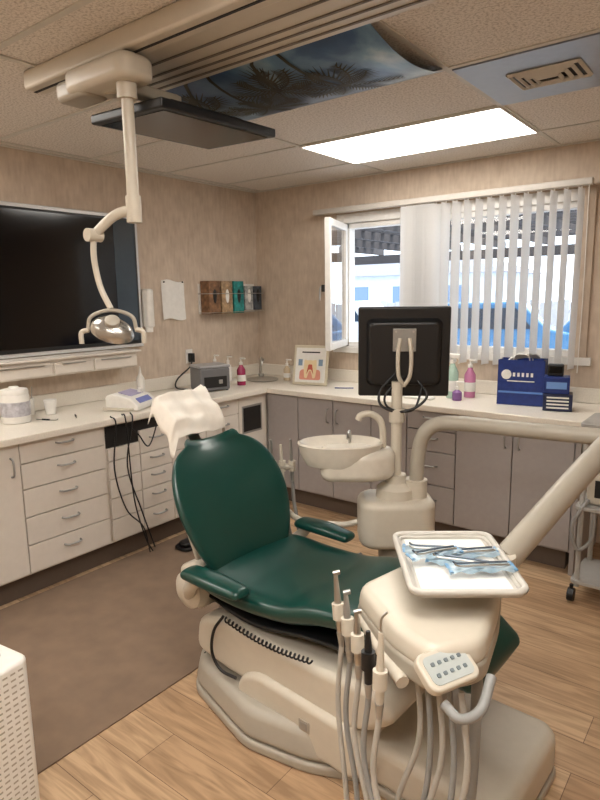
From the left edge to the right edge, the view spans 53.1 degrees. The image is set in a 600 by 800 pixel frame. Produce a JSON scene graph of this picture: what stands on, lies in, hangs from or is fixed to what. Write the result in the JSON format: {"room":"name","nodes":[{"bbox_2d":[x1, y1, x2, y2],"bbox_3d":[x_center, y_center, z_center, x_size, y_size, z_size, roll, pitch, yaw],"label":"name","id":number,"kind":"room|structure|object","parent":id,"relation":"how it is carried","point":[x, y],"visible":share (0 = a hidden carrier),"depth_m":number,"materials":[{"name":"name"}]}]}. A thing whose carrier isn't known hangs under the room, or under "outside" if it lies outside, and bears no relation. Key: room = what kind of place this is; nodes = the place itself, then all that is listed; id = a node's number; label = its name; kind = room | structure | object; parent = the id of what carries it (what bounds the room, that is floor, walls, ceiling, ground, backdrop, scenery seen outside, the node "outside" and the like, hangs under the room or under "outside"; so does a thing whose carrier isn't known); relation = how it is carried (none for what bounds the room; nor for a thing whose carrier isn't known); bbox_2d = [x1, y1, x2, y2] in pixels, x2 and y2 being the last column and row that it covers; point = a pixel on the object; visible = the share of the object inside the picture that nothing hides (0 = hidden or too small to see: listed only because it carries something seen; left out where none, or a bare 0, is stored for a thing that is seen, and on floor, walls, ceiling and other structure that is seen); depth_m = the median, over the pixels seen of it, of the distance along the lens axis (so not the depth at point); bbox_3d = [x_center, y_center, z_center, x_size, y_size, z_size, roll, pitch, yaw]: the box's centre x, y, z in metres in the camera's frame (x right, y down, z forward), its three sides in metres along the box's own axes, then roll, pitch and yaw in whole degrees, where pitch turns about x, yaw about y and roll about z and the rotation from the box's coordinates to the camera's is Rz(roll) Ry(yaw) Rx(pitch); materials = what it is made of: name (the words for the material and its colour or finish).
{"room":"dental clinic","nodes":[
{"label":"dental clinic","id":0,"kind":"room"},
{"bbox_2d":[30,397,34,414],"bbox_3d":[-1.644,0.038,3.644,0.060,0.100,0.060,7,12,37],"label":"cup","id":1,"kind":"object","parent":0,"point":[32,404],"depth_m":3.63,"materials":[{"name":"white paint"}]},
{"bbox_2d":[0,146,258,396],"bbox_3d":[-2.220,-0.149,3.123,0.120,2.478,5.900,7,12,37],"label":"wall","id":2,"kind":"structure","parent":0,"point":[189,232],"depth_m":4.51,"materials":[{"name":"paint"}]},
{"bbox_2d":[0,348,140,382],"bbox_3d":[-1.586,-0.203,3.682,0.199,0.115,1.360,7,12,37],"label":"shelf","id":3,"kind":"object","parent":2,"relation":"attached to","point":[16,369],"visible":1,"depth_m":3.73,"materials":[{"name":"white laminate"}]},
{"bbox_2d":[0,201,143,358],"bbox_3d":[-1.607,-0.731,3.696,0.049,0.910,1.510,7,12,37],"label":"television","id":4,"kind":"object","parent":2,"relation":"attached to","point":[49,291],"visible":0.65,"depth_m":3.77,"materials":[{"name":"black plastic"}]},
{"bbox_2d":[0,363,258,416],"bbox_3d":[-1.679,0.025,3.745,0.019,0.094,4.280,7,12,37],"label":"trim","id":5,"kind":"structure","parent":2,"relation":"attached to","point":[72,397],"depth_m":4.18,"materials":[{"name":"laminate"}]},
{"bbox_2d":[141,289,154,331],"bbox_3d":[-1.100,-0.648,4.342,0.089,0.310,0.060,7,12,37],"label":"dispenser","id":6,"kind":"object","parent":2,"relation":"attached to","point":[147,302],"visible":0.98,"depth_m":4.31,"materials":[{"name":"white paint"}]},
{"bbox_2d":[161,279,185,319],"bbox_3d":[-0.959,-0.760,4.563,0.024,0.310,0.220,7,12,37],"label":"paper notice","id":7,"kind":"object","parent":2,"relation":"attached to","point":[173,300],"visible":1,"depth_m":4.57,"materials":[{"name":"white paper"}]},
{"bbox_2d":[175,349,194,389],"bbox_3d":[-0.891,-0.239,4.640,0.110,0.284,0.315,0,10,4],"label":"wall outlet","id":8,"kind":"object","parent":2,"relation":"attached to","point":[190,357],"visible":0.96,"depth_m":4.72,"materials":[{"name":"white paint"}]},
{"bbox_2d":[197,281,263,313],"bbox_3d":[-0.562,-0.855,4.992,0.120,0.260,0.665,7,12,37],"label":"rack","id":9,"kind":"object","parent":2,"relation":"attached to","point":[214,297],"visible":1,"depth_m":4.88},
{"bbox_2d":[0,0,599,191],"bbox_3d":[-0.250,-1.182,1.388,5.140,0.100,6.140,7,12,37],"label":"ceiling","id":10,"kind":"structure","parent":0,"point":[454,32],"depth_m":2.81,"materials":[{"name":"tile"}]},
{"bbox_2d":[56,50,151,343],"bbox_3d":[-0.717,-0.692,2.170,0.430,0.966,0.224,7,12,37],"label":"light","id":11,"kind":"object","parent":10,"relation":"hanging from","point":[85,85],"visible":1,"depth_m":2.09,"materials":[{"name":"beige plastic"}]},
{"bbox_2d":[91,86,274,148],"bbox_3d":[-0.454,-1.163,2.347,0.390,0.209,0.665,7,15,35],"label":"screen","id":12,"kind":"object","parent":10,"relation":"hanging from","point":[161,114],"depth_m":2.26,"materials":[{"name":"plastic"}]},
{"bbox_2d":[23,0,438,93],"bbox_3d":[0.151,-1.150,1.671,2.800,0.073,0.420,7,12,37],"label":"track rail","id":13,"kind":"object","parent":10,"relation":"attached to","point":[184,41],"depth_m":1.93,"materials":[{"name":"beige metal"}]},
{"bbox_2d":[0,0,599,192],"bbox_3d":[-0.249,-1.130,1.397,4.900,0.010,5.900,7,12,37],"label":"grid","id":14,"kind":"object","parent":10,"relation":"attached to","point":[78,4],"depth_m":3.11,"materials":[{"name":"beige metal"}]},
{"bbox_2d":[166,23,441,120],"bbox_3d":[-0.077,-1.292,2.510,1.190,0.051,0.590,7,12,37],"label":"mural","id":15,"kind":"object","parent":10,"relation":"attached to","point":[356,60],"visible":0.8,"depth_m":2.33},
{"bbox_2d":[301,148,354,163],"bbox_3d":[0.187,-1.556,3.820,0.012,0.010,0.600,7,12,37],"label":"frame","id":16,"kind":"object","parent":10,"relation":"attached to","point":[301,148],"visible":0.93,"depth_m":3.79,"materials":[{"name":"white paint"}]},
{"bbox_2d":[299,106,500,147],"bbox_3d":[0.479,-1.456,3.224,1.210,0.010,0.012,7,12,37],"label":"frame","id":17,"kind":"object","parent":10,"relation":"attached to","point":[497,107],"visible":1,"depth_m":3.16,"materials":[{"name":"white paint"}]},
{"bbox_2d":[304,109,535,162],"bbox_3d":[0.662,-1.500,3.458,1.190,0.006,0.590,7,12,37],"label":"ceiling light","id":18,"kind":"object","parent":10,"relation":"in","point":[494,124],"visible":1,"depth_m":3.40,"materials":[{"name":"white plastic"}]},
{"bbox_2d":[355,133,537,163],"bbox_3d":[0.845,-1.543,3.692,1.210,0.010,0.012,7,12,37],"label":"frame","id":19,"kind":"object","parent":10,"relation":"attached to","point":[531,133],"visible":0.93,"depth_m":3.63,"materials":[{"name":"white paint"}]},
{"bbox_2d":[499,106,538,132],"bbox_3d":[1.138,-1.443,3.097,0.012,0.010,0.600,7,12,37],"label":"frame","id":20,"kind":"object","parent":10,"relation":"attached to","point":[501,108],"visible":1,"depth_m":3.06,"materials":[{"name":"white paint"}]},
{"bbox_2d":[452,32,599,104],"bbox_3d":[1.012,-1.314,2.436,0.580,0.032,0.580,7,12,37],"label":"ceiling air vent","id":21,"kind":"object","parent":10,"relation":"in","point":[570,65],"depth_m":2.39,"materials":[{"name":"white metal"}]},
{"bbox_2d":[0,500,599,799],"bbox_3d":[-0.213,1.357,1.832,5.140,0.100,6.140,7,12,37],"label":"floor","id":22,"kind":"structure","parent":0,"point":[173,746],"depth_m":2.24,"materials":[{"name":"laminate"}]},
{"bbox_2d":[0,532,220,774],"bbox_3d":[-1.316,1.206,2.474,1.200,0.006,3.600,7,12,37],"label":"chair mat","id":23,"kind":"object","parent":22,"relation":"on","point":[98,645],"visible":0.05,"depth_m":2.81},
{"bbox_2d":[0,645,39,799],"bbox_3d":[-1.011,1.039,1.794,0.301,0.545,0.300,5,11,29],"label":"air purifier","id":24,"kind":"object","parent":23,"relation":"on","point":[18,767],"visible":1,"depth_m":1.78,"materials":[{"name":"white paint"}]},
{"bbox_2d":[175,538,191,551],"bbox_3d":[-0.592,0.923,3.880,0.421,0.045,0.183,-1,10,-2],"label":"foot pedal","id":25,"kind":"object","parent":23,"relation":"on","point":[184,545],"visible":0.37,"depth_m":3.82,"materials":[{"name":"black plastic"}]},
{"bbox_2d":[0,393,268,605],"bbox_3d":[-1.423,0.565,3.658,0.631,0.864,4.299,7,12,37],"label":"base cabinet","id":26,"kind":"object","parent":22,"relation":"on","point":[63,513],"visible":0.69,"depth_m":3.45,"materials":[{"name":"white laminate"}]},
{"bbox_2d":[0,374,292,447],"bbox_3d":[-1.430,0.119,3.580,0.629,0.039,4.299,7,12,37],"label":"countertop","id":27,"kind":"structure","parent":26,"relation":"on","point":[90,415],"depth_m":3.59,"materials":[{"name":"laminate"}]},
{"bbox_2d":[0,386,31,424],"bbox_3d":[-1.624,0.023,3.420,0.159,0.207,0.159,7,12,37],"label":"wipes canister","id":28,"kind":"object","parent":27,"relation":"on","point":[15,407],"visible":1,"depth_m":3.36,"materials":[{"name":"white paint"}]},
{"bbox_2d":[27,386,34,414],"bbox_3d":[-1.645,0.004,3.638,0.060,0.170,0.060,7,12,37],"label":"bottle","id":29,"kind":"object","parent":27,"relation":"on","point":[32,404],"visible":0.37,"depth_m":3.63,"materials":[{"name":"white paint"}]},
{"bbox_2d":[43,398,56,414],"bbox_3d":[-1.516,0.041,3.647,0.076,0.090,0.076,7,12,37],"label":"cup","id":30,"kind":"object","parent":27,"relation":"on","point":[50,404],"visible":1,"depth_m":3.62,"materials":[{"name":"plastic"}]},
{"bbox_2d":[102,388,153,410],"bbox_3d":[-1.083,-0.007,3.804,0.223,0.118,0.319,1,10,13],"label":"ultrasonic scaler","id":31,"kind":"object","parent":27,"relation":"on","point":[131,399],"visible":0.93,"depth_m":3.73,"materials":[{"name":"white paint"}]},
{"bbox_2d":[110,412,156,551],"bbox_3d":[-0.991,0.514,3.695,0.069,0.904,0.350,7,12,37],"label":"cables","id":32,"kind":"object","parent":27,"relation":"hanging from","point":[131,428],"visible":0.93,"depth_m":3.62,"materials":[{"name":"black plastic"}]},
{"bbox_2d":[136,366,144,390],"bbox_3d":[-1.125,-0.130,4.233,0.056,0.215,0.056,7,12,37],"label":"squeeze bottle","id":33,"kind":"object","parent":27,"relation":"on","point":[140,382],"visible":0.66,"depth_m":4.21,"materials":[{"name":"paint"}]},
{"bbox_2d":[189,362,229,390],"bbox_3d":[-0.674,-0.172,4.499,0.245,0.193,0.212,-7,12,-32],"label":"sterilizer","id":34,"kind":"object","parent":27,"relation":"on","point":[214,376],"visible":0.85,"depth_m":4.42,"materials":[{"name":"metal"}]},
{"bbox_2d":[226,356,231,380],"bbox_3d":[-0.594,-0.262,4.970,0.063,0.206,0.074,-4,11,-20],"label":"soap dispenser","id":35,"kind":"object","parent":27,"relation":"on","point":[227,360],"visible":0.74,"depth_m":4.96,"materials":[{"name":"white paint"}]},
{"bbox_2d":[237,358,245,384],"bbox_3d":[-0.463,-0.226,4.721,0.069,0.216,0.075,-3,10,-14],"label":"soap bottle","id":36,"kind":"object","parent":27,"relation":"on","point":[241,373],"visible":1,"depth_m":4.70,"materials":[{"name":"pink plastic"}]},
{"bbox_2d":[247,357,277,381],"bbox_3d":[-0.318,-0.266,5.034,0.264,0.181,0.397,-2,10,-7],"label":"sink faucet","id":37,"kind":"object","parent":27,"relation":"on","point":[260,378],"visible":1,"depth_m":5.06,"materials":[{"name":"metal"}]},
{"bbox_2d":[284,359,291,380],"bbox_3d":[-0.105,-0.250,4.947,0.057,0.176,0.072,-5,11,-24],"label":"pump bottle","id":38,"kind":"object","parent":27,"relation":"on","point":[286,369],"visible":1,"depth_m":4.94,"materials":[{"name":"white paint"}]},
{"bbox_2d":[148,384,555,799],"bbox_3d":[0.065,0.616,2.282,1.690,1.196,0.750,8,13,40],"label":"dental chair","id":39,"kind":"object","parent":22,"relation":"on","point":[267,668],"visible":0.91,"depth_m":2.17,"materials":[{"name":"green plastic"}]},
{"bbox_2d":[148,384,225,457],"bbox_3d":[-0.489,0.082,2.684,0.209,0.269,0.335,8,13,40],"label":"towel","id":40,"kind":"object","parent":39,"relation":"hanging from","point":[189,413],"depth_m":2.61,"materials":[{"name":"fabric"}]},
{"bbox_2d":[172,428,289,569],"bbox_3d":[-0.309,0.421,2.571,0.314,0.542,0.593,8,13,40],"label":"backrest cushion","id":41,"kind":"object","parent":39,"relation":"on","point":[230,493],"depth_m":2.53,"materials":[{"name":"green leather"}]},
{"bbox_2d":[204,534,519,693],"bbox_3d":[0.148,0.717,2.228,1.230,0.183,0.581,8,13,40],"label":"seat cushion","id":42,"kind":"object","parent":39,"relation":"on","point":[287,580],"depth_m":2.24,"materials":[{"name":"green leather"}]},
{"bbox_2d":[270,410,434,557],"bbox_3d":[0.204,0.583,2.756,0.805,1.093,0.304,-1,10,2],"label":"dental spittoon","id":43,"kind":"object","parent":22,"relation":"on","point":[388,509],"visible":0.62,"depth_m":2.63,"materials":[{"name":"beige plastic"}]},
{"bbox_2d":[297,430,394,481],"bbox_3d":[0.208,0.248,2.686,0.392,0.199,0.350,7,12,37],"label":"bowl","id":44,"kind":"object","parent":43,"relation":"on","point":[339,458],"depth_m":2.60,"materials":[{"name":"ceramic"}]},
{"bbox_2d":[358,306,450,474],"bbox_3d":[0.458,-0.039,2.660,0.400,0.744,0.122,0,10,7],"label":"computer monitor","id":45,"kind":"object","parent":43,"relation":"on","point":[403,350],"visible":1,"depth_m":2.62,"materials":[{"name":"black plastic"}]},
{"bbox_2d":[267,393,597,575],"bbox_3d":[0.816,0.432,4.235,2.260,0.864,0.631,7,12,37],"label":"base cabinet","id":46,"kind":"object","parent":22,"relation":"on","point":[476,481],"visible":0.52,"depth_m":3.75,"materials":[{"name":"grey laminate"}]},
{"bbox_2d":[267,380,599,426],"bbox_3d":[0.844,-0.010,4.132,2.295,0.039,0.629,7,12,37],"label":"countertop","id":47,"kind":"structure","parent":46,"relation":"on","point":[481,405],"depth_m":3.78,"materials":[{"name":"laminate"}]},
{"bbox_2d":[292,345,328,385],"bbox_3d":[0.092,-0.273,4.704,0.290,0.308,0.114,4,11,23],"label":"chart","id":48,"kind":"object","parent":47,"relation":"on","point":[311,362],"visible":0.94,"depth_m":4.68,"materials":[{"name":"paper"}]},
{"bbox_2d":[306,364,312,373],"bbox_3d":[0.078,-0.239,4.675,0.058,0.077,0.001,4,-1,24],"label":"art","id":49,"kind":"object","parent":48,"relation":"attached to","point":[310,365],"depth_m":4.67},
{"bbox_2d":[299,369,319,379],"bbox_3d":[0.076,-0.199,4.677,0.177,0.082,0.002,4,-1,24],"label":"art","id":50,"kind":"object","parent":48,"relation":"attached to","point":[301,376],"depth_m":4.68},
{"bbox_2d":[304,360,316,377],"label":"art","id":51,"kind":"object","parent":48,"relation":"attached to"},
{"bbox_2d":[335,387,353,388],"bbox_3d":[0.329,-0.090,4.476,0.140,0.010,0.008,1,10,9],"label":"pen","id":52,"kind":"object","parent":47,"relation":"on","point":[335,387],"visible":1,"depth_m":4.47,"materials":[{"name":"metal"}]},
{"bbox_2d":[403,396,434,399],"bbox_3d":[0.801,-0.019,4.029,0.200,0.012,0.100,7,12,37],"label":"papers","id":53,"kind":"object","parent":47,"relation":"on","point":[411,397],"visible":0.68,"depth_m":4.00,"materials":[{"name":"paper"}]},
{"bbox_2d":[446,353,460,397],"bbox_3d":[1.020,-0.162,4.008,0.080,0.295,0.086,-3,10,-15],"label":"spray bottle","id":54,"kind":"object","parent":47,"relation":"on","point":[453,372],"visible":0.8,"depth_m":3.98,"materials":[{"name":"white paint"}]},
{"bbox_2d":[452,381,464,400],"bbox_3d":[1.033,-0.061,3.921,0.072,0.126,0.062,0,10,4],"label":"bottle","id":55,"kind":"object","parent":47,"relation":"on","point":[456,394],"visible":1,"depth_m":3.90,"materials":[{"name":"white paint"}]},
{"bbox_2d":[464,359,477,397],"bbox_3d":[1.140,-0.147,4.023,0.075,0.256,0.075,-2,10,-9],"label":"soap bottle","id":56,"kind":"object","parent":47,"relation":"on","point":[470,376],"visible":0.99,"depth_m":4.00,"materials":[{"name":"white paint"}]},
{"bbox_2d":[496,352,547,406],"bbox_3d":[1.393,-0.137,3.760,0.274,0.319,0.156,4,11,27],"label":"gift bag","id":57,"kind":"object","parent":47,"relation":"on","point":[520,381],"visible":0.98,"depth_m":3.70,"materials":[{"name":"paper"}]},
{"bbox_2d":[542,363,572,411],"bbox_3d":[1.529,-0.077,3.550,0.160,0.269,0.132,4,11,23],"label":"product boxes","id":58,"kind":"object","parent":47,"relation":"on","point":[557,396],"visible":1,"depth_m":3.51,"materials":[{"name":"cardboard"}]},
{"bbox_2d":[332,416,599,799],"bbox_3d":[0.489,0.650,1.980,0.958,1.218,1.488,7,12,37],"label":"dental delivery unit","id":59,"kind":"object","parent":22,"relation":"on","point":[432,621],"visible":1,"depth_m":1.45,"materials":[{"name":"beige plastic"}]},
{"bbox_2d":[392,531,528,597],"bbox_3d":[0.398,0.453,1.557,0.411,0.098,0.429,7,12,37],"label":"tray","id":60,"kind":"object","parent":59,"relation":"on","point":[430,575],"depth_m":1.50,"materials":[{"name":"beige plastic"}]},
{"bbox_2d":[566,413,599,600],"bbox_3d":[1.665,0.579,3.073,0.436,0.950,0.398,7,12,37],"label":"equipment cart","id":61,"kind":"object","parent":22,"relation":"on","point":[586,573],"visible":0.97,"depth_m":3.07,"materials":[{"name":"grey plastic"}]},
{"bbox_2d":[571,557,599,589],"bbox_3d":[1.675,0.938,3.138,0.420,0.020,0.340,7,12,37],"label":"shelf","id":62,"kind":"object","parent":61,"relation":"attached to","point":[589,576],"depth_m":3.16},
{"bbox_2d":[575,493,599,513],"bbox_3d":[1.670,0.544,3.069,0.420,0.020,0.340,7,12,37],"label":"shelf","id":63,"kind":"object","parent":61,"relation":"attached to","point":[593,507],"depth_m":3.04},
{"bbox_2d":[581,413,599,427],"bbox_3d":[1.664,0.121,2.995,0.420,0.020,0.340,7,12,37],"label":"shelf","id":64,"kind":"object","parent":61,"relation":"attached to","point":[593,421],"depth_m":3.00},
{"bbox_2d":[255,141,599,542],"bbox_3d":[1.604,-0.349,3.955,5.140,2.478,0.120,7,12,37],"label":"wall","id":65,"kind":"structure","parent":0,"point":[290,240],"depth_m":4.78,"materials":[{"name":"paint"}]},
{"bbox_2d":[319,217,347,350],"bbox_3d":[0.252,-0.856,4.491,0.089,0.930,0.520,2,10,18],"label":"window","id":66,"kind":"structure","parent":65,"relation":"in","point":[335,288],"depth_m":4.44,"materials":[{"name":"plastic"}]},
{"bbox_2d":[346,224,354,345],"bbox_3d":[0.398,-0.906,4.770,0.040,0.950,0.080,7,12,37],"label":"frame","id":67,"kind":"object","parent":65,"relation":"attached to","point":[351,232],"visible":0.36,"depth_m":4.75,"materials":[{"name":"plastic"}]},
{"bbox_2d":[262,363,599,403],"bbox_3d":[0.789,-0.149,4.540,2.899,0.094,0.019,7,12,37],"label":"trim","id":68,"kind":"structure","parent":65,"relation":"attached to","point":[584,395],"depth_m":4.19,"materials":[{"name":"laminate"}]},
{"bbox_2d":[448,220,451,305],"bbox_3d":[1.061,-0.965,4.244,0.012,0.587,0.005,7,12,37],"label":"glass","id":69,"kind":"object","parent":65,"relation":"attached to","point":[450,220],"depth_m":4.24,"materials":[{"name":"clear glass"}]},
{"bbox_2d":[313,177,594,372],"bbox_3d":[0.924,-0.831,4.221,2.030,1.155,0.086,7,12,37],"label":"vertical blinds","id":70,"kind":"object","parent":65,"relation":"attached to","point":[424,228],"visible":0.89,"depth_m":3.97,"materials":[{"name":"white fabric"}]},
{"bbox_2d":[348,341,567,356],"bbox_3d":[1.074,-0.379,4.339,1.730,0.040,0.080,7,12,37],"label":"frame","id":71,"kind":"object","parent":65,"relation":"attached to","point":[350,343],"visible":0.31,"depth_m":4.06,"materials":[{"name":"plastic"}]},
{"bbox_2d":[457,219,463,344],"bbox_3d":[1.128,-0.822,4.218,0.020,0.863,0.005,7,12,37],"label":"glass","id":72,"kind":"object","parent":65,"relation":"attached to","point":[462,220],"depth_m":4.21,"materials":[{"name":"clear glass"}]},
{"bbox_2d":[347,201,577,229],"bbox_3d":[1.061,-1.275,4.183,1.730,0.040,0.080,7,12,37],"label":"frame","id":73,"kind":"object","parent":65,"relation":"attached to","point":[392,222],"visible":0.3,"depth_m":4.38,"materials":[{"name":"plastic"}]},
{"bbox_2d":[333,187,597,365],"bbox_3d":[1.033,-0.829,4.216,1.930,1.070,0.029,7,12,37],"label":"window frame","id":74,"kind":"structure","parent":65,"relation":"attached to","point":[593,192],"depth_m":3.72,"materials":[{"name":"plastic"}]},
{"bbox_2d":[467,218,474,345],"bbox_3d":[1.189,-0.813,4.171,0.025,0.868,0.005,7,12,37],"label":"glass","id":75,"kind":"object","parent":65,"relation":"attached to","point":[472,219],"depth_m":4.17,"materials":[{"name":"clear glass"}]},
{"bbox_2d":[478,217,486,345],"bbox_3d":[1.253,-0.806,4.122,0.026,0.864,0.005,7,12,37],"label":"glass","id":76,"kind":"object","parent":65,"relation":"attached to","point":[484,218],"depth_m":4.12,"materials":[{"name":"clear glass"}]},
{"bbox_2d":[489,216,498,346],"bbox_3d":[1.317,-0.797,4.074,0.028,0.868,0.005,7,12,37],"label":"glass","id":77,"kind":"object","parent":65,"relation":"attached to","point":[495,240],"depth_m":4.07,"materials":[{"name":"clear glass"}]},
{"bbox_2d":[501,215,509,346],"bbox_3d":[1.379,-0.791,4.027,0.025,0.864,0.005,7,12,37],"label":"glass","id":78,"kind":"object","parent":65,"relation":"attached to","point":[507,216],"depth_m":4.02,"materials":[{"name":"clear glass"}]},
{"bbox_2d":[513,214,522,347],"bbox_3d":[1.445,-0.781,3.977,0.024,0.866,0.005,7,12,37],"label":"glass","id":79,"kind":"object","parent":65,"relation":"attached to","point":[520,215],"depth_m":3.97,"materials":[{"name":"clear glass"}]},
{"bbox_2d":[525,212,535,347],"bbox_3d":[1.509,-0.777,3.928,0.028,0.867,0.005,7,12,37],"label":"glass","id":80,"kind":"object","parent":65,"relation":"attached to","point":[533,216],"depth_m":3.92,"materials":[{"name":"clear glass"}]},
{"bbox_2d":[537,211,548,348],"bbox_3d":[1.572,-0.768,3.880,0.033,0.870,0.005,7,12,37],"label":"glass","id":81,"kind":"object","parent":65,"relation":"attached to","point":[546,214],"depth_m":3.88,"materials":[{"name":"clear glass"}]},
{"bbox_2d":[549,210,562,348],"bbox_3d":[1.636,-0.761,3.832,0.036,0.866,0.005,7,12,37],"label":"glass","id":82,"kind":"object","parent":65,"relation":"attached to","point":[559,220],"depth_m":3.83,"materials":[{"name":"clear glass"}]},
{"bbox_2d":[562,209,576,349],"bbox_3d":[1.699,-0.752,3.784,0.039,0.868,0.005,7,12,37],"label":"glass","id":83,"kind":"object","parent":65,"relation":"attached to","point":[569,274],"depth_m":3.78,"materials":[{"name":"clear glass"}]},
{"label":"outside","id":84,"kind":"structure","parent":0,"visible":0},
{"bbox_3d":[8.529,-4.576,36.369,56.000,0.050,59.700,7,12,37],"label":"ground","id":85,"kind":"structure","parent":84,"visible":0},
{"bbox_2d":[355,300,382,340],"bbox_3d":[1.261,-2.225,18.558,4.427,1.657,1.800,5,12,31],"label":"parked car","id":86,"kind":"object","parent":85,"relation":"on","point":[371,303],"visible":0.02,"depth_m":17.41,"materials":[{"name":"silver paint"}]},
{"bbox_2d":[355,225,399,264],"bbox_3d":[1.321,-1.192,9.174,12.000,2.850,7.750,7,12,37],"label":"pergola","id":87,"kind":"object","parent":85,"relation":"on","point":[372,241],"visible":0.07,"depth_m":11.19,"materials":[{"name":"grey"}]},
{"bbox_2d":[355,275,399,302],"bbox_3d":[4.242,-6.260,37.937,19.000,2.850,6.000,7,12,37],"label":"facade","id":88,"kind":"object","parent":85,"relation":"on","point":[380,288],"visible":0.14,"depth_m":33.88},
{"bbox_2d":[355,287,367,300],"bbox_3d":[3.347,-5.931,34.822,1.400,1.200,0.040,7,12,37],"label":"pane","id":89,"kind":"object","parent":88,"relation":"attached to","point":[361,293],"visible":0.43,"depth_m":34.61,"materials":[{"name":"blue glass"}]},
{"bbox_2d":[355,263,399,276],"bbox_3d":[4.215,-8.156,37.605,19.800,1.000,6.800,7,12,37],"label":"roof","id":90,"kind":"structure","parent":88,"relation":"on","point":[391,269],"depth_m":33.71,"materials":[{"name":"white"}]},
{"bbox_2d":[393,286,399,302],"bbox_3d":[5.724,-5.649,33.013,1.400,1.200,0.040,7,12,37],"label":"pane","id":91,"kind":"object","parent":88,"relation":"attached to","point":[396,289],"visible":0.21,"depth_m":33.25,"materials":[{"name":"glass"}]},
{"bbox_2d":[380,301,398,305],"bbox_3d":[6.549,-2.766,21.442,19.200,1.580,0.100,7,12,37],"label":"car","id":92,"kind":"object","parent":85,"relation":"on","point":[384,303],"visible":0.02,"depth_m":23.59,"materials":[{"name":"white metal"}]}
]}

